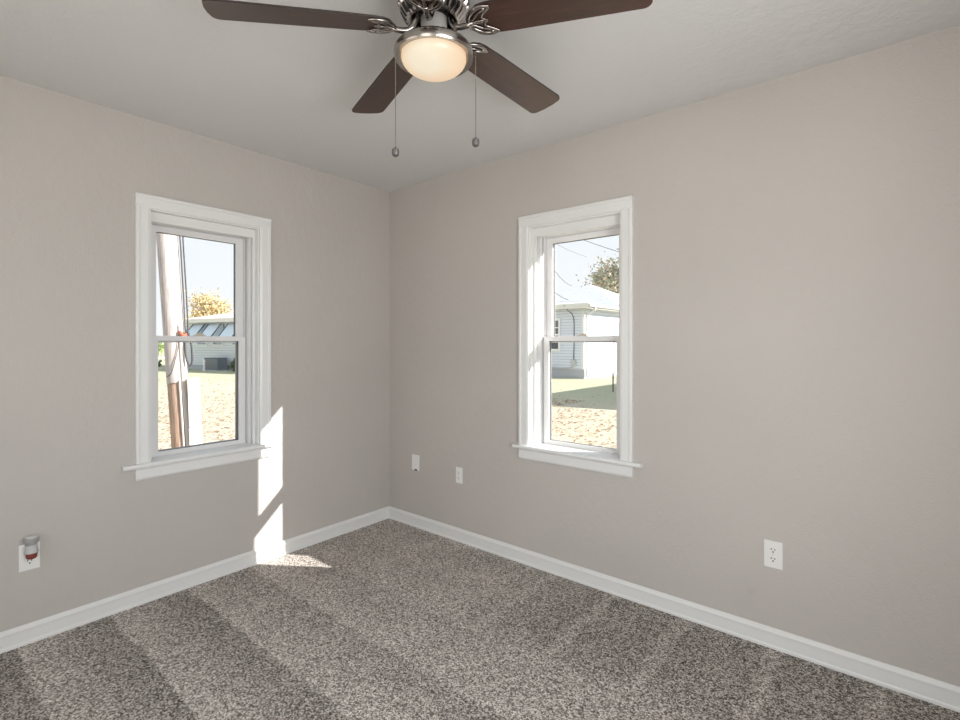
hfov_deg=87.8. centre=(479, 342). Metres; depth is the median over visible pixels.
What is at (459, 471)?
wall outlet
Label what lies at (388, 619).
floor
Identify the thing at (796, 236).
wall
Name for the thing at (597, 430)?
fallen leaves
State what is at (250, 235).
window
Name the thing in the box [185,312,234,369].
neighbor house
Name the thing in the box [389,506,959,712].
baseboard
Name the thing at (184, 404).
utility pole
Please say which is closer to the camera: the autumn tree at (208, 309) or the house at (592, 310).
the house at (592, 310)
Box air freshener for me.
[23,535,39,559]
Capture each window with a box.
[121,192,274,480]
[512,195,642,477]
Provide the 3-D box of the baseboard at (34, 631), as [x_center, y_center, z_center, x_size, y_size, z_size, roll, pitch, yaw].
[-1.692,1.265,2.504,0.017,0.084,3.200,0,0,40]
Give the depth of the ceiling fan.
1.52 m
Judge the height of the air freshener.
0.093 m
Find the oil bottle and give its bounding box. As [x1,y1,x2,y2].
[25,552,37,559]
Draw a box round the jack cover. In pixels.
[412,454,418,470]
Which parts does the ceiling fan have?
blade, blade, pull chain, blade, lamp shade, pull chain, blade, blade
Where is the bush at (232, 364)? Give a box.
[229,358,234,371]
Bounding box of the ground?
[158,351,616,449]
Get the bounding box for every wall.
[0,75,388,631]
[389,25,959,686]
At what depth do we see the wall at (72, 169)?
2.46 m
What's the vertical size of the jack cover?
0.108 m
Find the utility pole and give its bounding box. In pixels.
[156,233,202,447]
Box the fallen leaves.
[158,376,616,449]
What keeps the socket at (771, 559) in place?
attached to the wall outlet at (773, 551)
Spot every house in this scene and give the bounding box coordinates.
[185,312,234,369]
[552,284,618,378]
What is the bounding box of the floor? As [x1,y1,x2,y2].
[0,518,959,719]
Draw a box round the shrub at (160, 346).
[158,342,163,354]
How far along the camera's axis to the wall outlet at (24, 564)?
2.17 m
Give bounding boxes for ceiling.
[0,0,959,191]
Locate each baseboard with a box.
[0,506,388,653]
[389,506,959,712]
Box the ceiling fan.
[202,0,652,156]
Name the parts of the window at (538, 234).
casing, head casing, vinyl frame, sash, sash, casing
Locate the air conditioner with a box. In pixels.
[202,357,228,370]
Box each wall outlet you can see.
[19,541,39,571]
[456,467,462,483]
[764,539,782,569]
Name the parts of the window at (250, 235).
casing, sash, screen frame, sash, vinyl frame, head casing, casing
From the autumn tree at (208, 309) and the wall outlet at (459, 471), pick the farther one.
the autumn tree at (208, 309)
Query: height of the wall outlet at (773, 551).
0.114 m
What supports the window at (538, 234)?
in the wall at (796, 236)
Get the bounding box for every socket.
[24,559,34,564]
[768,547,777,553]
[768,556,777,562]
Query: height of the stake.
0.640 m
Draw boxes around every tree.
[184,287,233,317]
[576,248,618,293]
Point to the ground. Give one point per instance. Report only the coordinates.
(588, 390)
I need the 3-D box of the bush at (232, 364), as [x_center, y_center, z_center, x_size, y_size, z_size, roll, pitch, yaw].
[-13.478,1.190,27.465,0.672,0.873,0.662,0,0,23]
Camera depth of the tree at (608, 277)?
44.82 m
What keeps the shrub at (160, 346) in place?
on the ground
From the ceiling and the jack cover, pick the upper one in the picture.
the ceiling
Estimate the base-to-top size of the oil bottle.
0.024 m
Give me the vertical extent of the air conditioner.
0.760 m
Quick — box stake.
[612,372,613,391]

